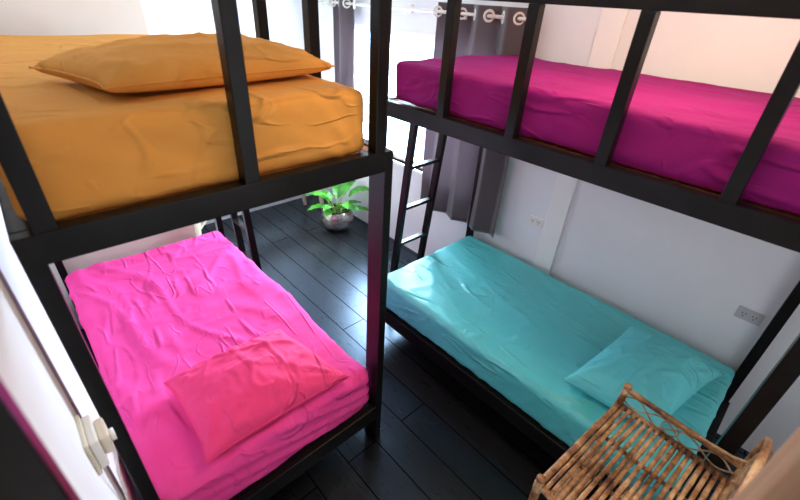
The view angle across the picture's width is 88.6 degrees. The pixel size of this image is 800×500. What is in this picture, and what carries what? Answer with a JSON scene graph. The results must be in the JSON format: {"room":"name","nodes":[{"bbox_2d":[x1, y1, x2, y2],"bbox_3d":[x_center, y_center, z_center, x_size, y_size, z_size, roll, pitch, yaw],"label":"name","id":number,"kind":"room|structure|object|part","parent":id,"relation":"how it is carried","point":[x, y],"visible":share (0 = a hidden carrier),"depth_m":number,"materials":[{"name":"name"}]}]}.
{"room":"dormitory","nodes":[
{"label":"dormitory","id":0,"kind":"room"},
{"bbox_2d":[0,207,140,499],"bbox_3d":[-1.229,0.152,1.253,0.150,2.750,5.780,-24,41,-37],"label":"door","id":1,"kind":"structure","parent":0,"point":[26,373],"depth_m":0.92,"materials":[{"name":"white paint"}]},
{"bbox_2d":[0,269,125,499],"bbox_3d":[-0.896,0.296,1.054,0.006,2.750,0.012,-24,41,-37],"label":"trim","id":2,"kind":"structure","parent":1,"relation":"attached to","point":[2,277],"depth_m":1.02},
{"bbox_2d":[74,415,109,474],"bbox_3d":[-0.807,0.506,1.077,0.030,0.120,0.120,-24,41,-37],"label":"wall socket","id":3,"kind":"object","parent":1,"relation":"attached to","point":[93,448],"visible":0.94,"depth_m":1.05,"materials":[{"name":"beige plastic"}]},
{"bbox_2d":[93,417,116,453],"bbox_3d":[-0.785,0.492,1.097,0.034,0.065,0.075,-24,41,-37],"label":"plug adapter","id":4,"kind":"object","parent":3,"relation":"attached to","point":[106,436],"visible":1,"depth_m":1.08,"materials":[{"name":"beige plastic"}]},
{"bbox_2d":[112,449,128,499],"bbox_3d":[-0.858,0.984,1.412,0.094,1.170,0.018,16,34,19],"label":"power cable","id":5,"kind":"object","parent":4,"relation":"hanging from","point":[114,451],"visible":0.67,"depth_m":1.19,"materials":[{"name":"white plastic"}]},
{"bbox_2d":[0,0,196,328],"bbox_3d":[-2.323,-0.947,2.921,0.950,2.750,1.060,-24,41,-37],"label":"wall partition","id":6,"kind":"structure","parent":0,"point":[17,17],"depth_m":2.40,"materials":[{"name":"paint"}]},
{"bbox_2d":[141,0,309,226],"bbox_3d":[-2.066,-1.492,3.832,2.770,2.750,0.150,-24,41,-37],"label":"wall","id":7,"kind":"structure","parent":0,"point":[285,19],"depth_m":3.81,"materials":[{"name":"white paint"}]},
{"bbox_2d":[80,195,749,499],"bbox_3d":[-0.218,0.893,2.895,3.120,0.120,5.780,-24,41,-37],"label":"floor","id":8,"kind":"structure","parent":0,"point":[438,440],"depth_m":2.58,"materials":[{"name":"black wood"}]},
{"bbox_2d":[0,379,80,499],"bbox_3d":[-0.392,0.731,0.727,0.072,2.410,0.075,-24,41,-37],"label":"bed post","id":9,"kind":"object","parent":8,"relation":"on","point":[28,470],"visible":1,"depth_m":0.38,"materials":[{"name":"black metal"}]},
{"bbox_2d":[0,0,393,499],"bbox_3d":[-1.156,-0.114,2.134,1.097,2.286,2.070,-24,41,-37],"label":"bunk bed","id":10,"kind":"object","parent":8,"relation":"on","point":[40,241],"visible":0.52,"depth_m":1.16,"materials":[{"name":"black paint"}]},
{"bbox_3d":[-1.511,-0.424,1.523,0.045,0.078,2.000,-24,41,-37],"label":"rail","id":11,"kind":"part","parent":10,"relation":"part of","materials":[{"name":"black metal"}]},
{"bbox_3d":[-0.779,-0.257,0.788,0.045,0.490,0.045,-24,41,-37],"label":"guard post","id":12,"kind":"part","parent":10,"relation":"part of","materials":[{"name":"black metal"}]},
{"bbox_3d":[-2.242,-0.135,2.572,0.042,1.746,0.050,-24,41,-37],"label":"leg","id":13,"kind":"part","parent":10,"relation":"part of","materials":[{"name":"black paint"}]},
{"bbox_3d":[-0.876,0.705,1.351,0.042,1.746,0.060,-24,41,-37],"label":"leg","id":14,"kind":"part","parent":10,"relation":"part of","materials":[{"name":"black paint"}]},
{"bbox_3d":[-1.590,0.805,2.281,0.045,0.104,2.000,-24,41,-37],"label":"rail","id":15,"kind":"part","parent":10,"relation":"part of","materials":[{"name":"black metal"}]},
{"bbox_2d":[0,34,363,220],"bbox_3d":[-1.107,-0.684,1.713,0.979,0.231,1.900,-24,41,-37],"label":"mattress","id":16,"kind":"object","parent":10,"relation":"on","point":[89,149],"visible":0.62,"depth_m":1.07,"materials":[{"name":"orange fabric"}]},
{"bbox_2d":[28,32,334,92],"bbox_3d":[-0.637,-0.615,1.302,0.395,0.141,0.799,26,38,31],"label":"pillow","id":17,"kind":"object","parent":16,"relation":"on","point":[160,62],"visible":0.9,"depth_m":1.14,"materials":[{"name":"orange fabric"}]},
{"bbox_3d":[-0.441,-0.171,1.223,1.022,0.078,0.045,-24,41,-37],"label":"rail","id":18,"kind":"part","parent":10,"relation":"part of","materials":[{"name":"black metal"}]},
{"bbox_2d":[65,231,368,499],"bbox_3d":[-1.169,0.493,2.444,1.051,0.307,1.946,-24,41,-37],"label":"mattress","id":19,"kind":"object","parent":10,"relation":"on","point":[147,318],"visible":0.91,"depth_m":2.19,"materials":[{"name":"pink fabric"}]},
{"bbox_2d":[163,329,350,464],"bbox_3d":[-0.664,0.577,1.918,0.705,0.205,0.529,-24,41,-37],"label":"pillow","id":20,"kind":"object","parent":19,"relation":"on","point":[231,395],"visible":1,"depth_m":1.80,"materials":[{"name":"pink fabric"}]},
{"bbox_3d":[-1.469,-0.474,3.203,0.045,1.746,0.050,-24,41,-37],"label":"leg","id":21,"kind":"part","parent":10,"relation":"part of","materials":[{"name":"black paint"}]},
{"bbox_3d":[-0.427,-0.411,1.076,0.045,0.490,0.045,-24,41,-37],"label":"guard post","id":22,"kind":"part","parent":10,"relation":"part of","materials":[{"name":"black metal"}]},
{"bbox_3d":[-0.619,-0.912,1.867,0.045,0.490,0.045,-24,41,-37],"label":"guard post","id":23,"kind":"part","parent":10,"relation":"part of","materials":[{"name":"black metal"}]},
{"bbox_3d":[-0.520,1.058,1.982,1.022,0.104,0.045,-24,41,-37],"label":"rail","id":24,"kind":"part","parent":10,"relation":"part of","materials":[{"name":"black metal"}]},
{"bbox_3d":[-0.344,-0.743,1.622,0.045,0.490,0.045,-24,41,-37],"label":"guard post","id":25,"kind":"part","parent":10,"relation":"part of","materials":[{"name":"black metal"}]},
{"bbox_3d":[-0.743,-0.762,2.150,0.045,0.078,2.000,-24,41,-37],"label":"rail","id":26,"kind":"part","parent":10,"relation":"part of","materials":[{"name":"black metal"}]},
{"bbox_3d":[-0.117,0.359,1.992,0.040,1.746,0.095,-24,41,-37],"label":"leg","id":27,"kind":"part","parent":10,"relation":"part of","materials":[{"name":"black paint"}]},
{"bbox_3d":[-0.072,-0.567,1.366,0.045,0.490,0.045,-24,41,-37],"label":"guard post","id":28,"kind":"part","parent":10,"relation":"part of","materials":[{"name":"black metal"}]},
{"bbox_2d":[230,209,261,270],"bbox_3d":[-1.249,-0.397,3.124,0.130,1.722,0.304,-24,41,-37],"label":"ladder","id":29,"kind":"object","parent":8,"relation":"on","point":[247,226],"visible":0.28,"depth_m":3.27,"materials":[{"name":"black metal"}]},
{"bbox_3d":[-1.340,-0.453,3.205,0.130,1.722,0.034,-24,41,-37],"label":"rail","id":30,"kind":"part","parent":29,"relation":"part of","materials":[{"name":"black metal"}]},
{"bbox_3d":[-1.157,-0.340,3.042,0.130,1.722,0.034,-24,41,-37],"label":"rail","id":31,"kind":"part","parent":29,"relation":"part of","materials":[{"name":"black metal"}]},
{"bbox_2d":[194,189,323,235],"bbox_3d":[-1.536,-0.481,4.454,1.510,0.442,0.380,-24,41,-37],"label":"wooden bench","id":32,"kind":"object","parent":8,"relation":"on","point":[198,226],"visible":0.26,"depth_m":3.96,"materials":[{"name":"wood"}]},
{"bbox_3d":[-1.946,-0.189,3.964,0.090,0.415,0.068,-24,41,-37],"label":"leg","id":33,"kind":"part","parent":32,"relation":"part of","materials":[{"name":"brown wood"}]},
{"bbox_3d":[-1.171,-0.723,4.909,0.090,0.415,0.068,-24,41,-37],"label":"leg","id":34,"kind":"part","parent":32,"relation":"part of","materials":[{"name":"brown wood"}]},
{"bbox_3d":[-0.930,-0.636,4.794,0.090,0.415,0.068,-24,41,-37],"label":"leg","id":35,"kind":"part","parent":32,"relation":"part of","materials":[{"name":"brown wood"}]},
{"bbox_2d":[321,203,352,230],"bbox_3d":[-0.690,-0.350,4.515,0.350,0.244,0.350,-24,41,-37],"label":"flowerpot","id":36,"kind":"object","parent":8,"relation":"on","point":[341,219],"depth_m":4.39,"materials":[{"name":"metal"}]},
{"bbox_2d":[306,180,368,230],"bbox_3d":[-0.658,-0.448,4.447,0.680,0.485,0.551,-24,41,-37],"label":"potted plant","id":37,"kind":"object","parent":8,"relation":"on","point":[337,216],"visible":0.95,"depth_m":4.41,"materials":[{"name":"green plant"}]},
{"bbox_2d":[390,124,446,271],"bbox_3d":[0.122,-0.294,3.100,0.339,1.724,0.211,-24,41,-37],"label":"ladder","id":38,"kind":"object","parent":8,"relation":"on","point":[409,166],"visible":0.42,"depth_m":3.01,"materials":[{"name":"black metal"}]},
{"bbox_3d":[0.010,-0.245,3.009,0.034,1.724,0.211,-24,41,-37],"label":"rail","id":39,"kind":"part","parent":38,"relation":"part of","materials":[{"name":"black metal"}]},
{"bbox_3d":[0.234,-0.343,3.192,0.034,1.724,0.211,-24,41,-37],"label":"rail","id":40,"kind":"part","parent":38,"relation":"part of","materials":[{"name":"black metal"}]},
{"bbox_2d":[385,0,799,499],"bbox_3d":[0.923,-0.074,2.288,1.070,2.286,2.045,-24,41,-37],"label":"bunk bed","id":41,"kind":"object","parent":8,"relation":"on","point":[781,228],"visible":0.35,"depth_m":1.46,"materials":[{"name":"black paint"}]},
{"bbox_3d":[-0.144,-0.095,2.726,0.045,1.746,0.050,-24,41,-37],"label":"leg","id":42,"kind":"part","parent":41,"relation":"part of","materials":[{"name":"black paint"}]},
{"bbox_3d":[-0.082,-1.046,2.140,0.045,0.490,0.045,-24,41,-37],"label":"guard post","id":43,"kind":"part","parent":41,"relation":"part of","materials":[{"name":"black metal"}]},
{"bbox_3d":[0.220,-0.860,1.870,0.045,0.490,0.045,-24,41,-37],"label":"guard post","id":44,"kind":"part","parent":41,"relation":"part of","materials":[{"name":"black metal"}]},
{"bbox_3d":[0.615,-0.421,3.334,0.045,1.746,0.050,-24,41,-37],"label":"leg","id":45,"kind":"part","parent":41,"relation":"part of","materials":[{"name":"black paint"}]},
{"bbox_3d":[0.499,0.840,2.442,0.045,0.104,1.975,-24,41,-37],"label":"rail","id":46,"kind":"part","parent":41,"relation":"part of","materials":[{"name":"black metal"}]},
{"bbox_3d":[0.490,-0.694,1.629,0.045,0.490,0.045,-24,41,-37],"label":"guard post","id":47,"kind":"part","parent":41,"relation":"part of","materials":[{"name":"black metal"}]},
{"bbox_2d":[386,236,734,499],"bbox_3d":[0.874,0.525,2.660,1.038,0.247,1.957,-24,41,-37],"label":"mattress","id":48,"kind":"object","parent":41,"relation":"on","point":[520,329],"visible":0.8,"depth_m":2.50,"materials":[{"name":"teal fabric"}]},
{"bbox_2d":[562,327,723,433],"bbox_3d":[1.285,0.622,2.119,0.721,0.212,0.552,-24,41,-37],"label":"pillow","id":49,"kind":"object","parent":48,"relation":"on","point":[666,374],"visible":0.88,"depth_m":2.04,"materials":[{"name":"teal fabric"}]},
{"bbox_3d":[0.578,-0.390,1.685,0.045,0.078,1.975,-24,41,-37],"label":"rail","id":50,"kind":"part","parent":41,"relation":"part of","materials":[{"name":"black metal"}]},
{"bbox_2d":[396,55,799,215],"bbox_3d":[0.985,-0.677,1.921,1.026,0.216,1.917,-24,41,-37],"label":"mattress","id":51,"kind":"object","parent":41,"relation":"on","point":[690,132],"visible":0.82,"depth_m":1.55,"materials":[{"name":"purple fabric"}]},
{"bbox_3d":[0.759,-0.528,1.388,0.045,0.490,0.045,-24,41,-37],"label":"guard post","id":52,"kind":"part","parent":41,"relation":"part of","materials":[{"name":"black metal"}]},
{"bbox_3d":[0.609,-0.859,1.395,0.045,0.050,2.045,-24,41,-37],"label":"guard rail","id":53,"kind":"part","parent":41,"relation":"part of","materials":[{"name":"black metal"}]},
{"bbox_3d":[1.553,1.092,2.144,1.000,0.104,0.045,-24,41,-37],"label":"rail","id":54,"kind":"part","parent":41,"relation":"part of","materials":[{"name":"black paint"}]},
{"bbox_3d":[1.209,0.735,1.521,0.050,1.746,0.055,-24,41,-37],"label":"leg","id":55,"kind":"part","parent":41,"relation":"part of","materials":[{"name":"black paint"}]},
{"bbox_3d":[1.032,-0.359,1.144,0.045,0.490,0.045,-24,41,-37],"label":"guard post","id":56,"kind":"part","parent":41,"relation":"part of","materials":[{"name":"black metal"}]},
{"bbox_3d":[1.953,0.402,2.138,0.045,1.746,0.050,-24,41,-37],"label":"leg","id":57,"kind":"part","parent":41,"relation":"part of","materials":[{"name":"black paint"}]},
{"bbox_2d":[528,383,773,499],"bbox_3d":[0.809,0.994,1.532,0.593,1.250,0.445,-20,39,-33],"label":"shelf","id":58,"kind":"object","parent":8,"relation":"on","point":[571,485],"visible":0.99,"depth_m":1.46,"materials":[{"name":"wicker"}]},
{"bbox_3d":[0.452,1.143,1.610,0.029,0.875,0.029,19,35,23],"label":"leg","id":59,"kind":"part","parent":58,"relation":"part of","materials":[{"name":"wicker"}]},
{"bbox_3d":[0.798,1.145,1.626,0.587,0.041,0.440,-20,39,-33],"label":"shelf","id":60,"kind":"part","parent":58,"relation":"part of","materials":[{"name":"wicker"}]},
{"bbox_3d":[0.893,0.952,1.900,0.028,0.945,0.028,-6,33,-15],"label":"leg","id":61,"kind":"part","parent":58,"relation":"part of","materials":[{"name":"wood"}]},
{"bbox_3d":[0.819,0.815,1.423,0.588,0.040,0.440,-20,39,-33],"label":"shelf","id":62,"kind":"part","parent":58,"relation":"part of","materials":[{"name":"wicker"}]},
{"bbox_3d":[1.042,0.651,1.530,0.026,0.026,0.400,-20,39,-33],"label":"gallery rail","id":63,"kind":"part","parent":58,"relation":"part of","materials":[{"name":"wicker"}]},
{"bbox_2d":[734,427,799,499],"bbox_3d":[0.517,0.624,0.672,0.110,2.748,0.180,-24,41,-37],"label":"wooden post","id":64,"kind":"object","parent":8,"relation":"on","point":[779,478],"visible":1,"depth_m":0.51,"materials":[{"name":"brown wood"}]},
{"bbox_2d":[317,0,799,454],"bbox_3d":[0.924,-0.793,3.011,0.180,2.750,5.780,-24,41,-37],"label":"wall","id":65,"kind":"structure","parent":0,"point":[685,277],"depth_m":2.45,"materials":[{"name":"white paint"}]},
{"bbox_2d":[355,25,434,175],"bbox_3d":[0.028,-1.341,3.729,0.120,1.150,1.860,-24,41,-37],"label":"window","id":66,"kind":"structure","parent":65,"relation":"in","point":[398,155],"depth_m":3.78,"materials":[{"name":"white paint"}]},
{"bbox_3d":[-0.017,-0.858,4.011,0.080,0.030,1.860,-24,41,-37],"label":"sill","id":67,"kind":"part","parent":66,"relation":"part of","materials":[{"name":"white paint"}]},
{"bbox_2d":[318,0,525,20],"bbox_3d":[0.027,-1.921,3.262,0.106,0.065,2.424,-24,41,-37],"label":"curtain rod","id":68,"kind":"object","parent":65,"relation":"attached to","point":[411,9],"visible":0.53,"depth_m":3.12,"materials":[{"name":"white plastic"}]},
{"bbox_2d":[328,0,355,87],"bbox_3d":[-0.556,-1.604,4.091,0.101,1.595,0.391,-24,41,-37],"label":"curtain","id":69,"kind":"object","parent":68,"relation":"hanging from","point":[343,14],"visible":0.57,"depth_m":3.87,"materials":[{"name":"grey fabric"}]},
{"bbox_2d":[420,2,527,237],"bbox_3d":[0.510,-0.948,3.138,0.102,1.595,0.876,-24,41,-37],"label":"curtain","id":70,"kind":"object","parent":68,"relation":"hanging from","point":[479,34],"visible":0.5,"depth_m":3.16,"materials":[{"name":"grey fabric"}]},
{"bbox_2d":[528,214,543,228],"bbox_3d":[1.012,-0.212,3.055,0.012,0.072,0.118,-24,41,-37],"label":"wall socket","id":71,"kind":"object","parent":65,"relation":"attached to","point":[538,222],"visible":1,"depth_m":3.05,"materials":[{"name":"white plastic"}]},
{"bbox_2d":[533,8,629,274],"bbox_3d":[1.134,-0.585,2.696,0.022,2.750,0.140,-24,41,-37],"label":"trim","id":72,"kind":"structure","parent":65,"relation":"attached to","point":[612,21],"depth_m":2.77,"materials":[{"name":"white paint"}]},
{"bbox_2d":[734,305,764,325],"bbox_3d":[1.919,0.362,2.253,0.012,0.072,0.118,-24,41,-37],"label":"wall socket","id":73,"kind":"object","parent":65,"relation":"attached to","point":[746,314],"visible":1,"depth_m":2.25,"materials":[{"name":"grey plastic"}]}
]}

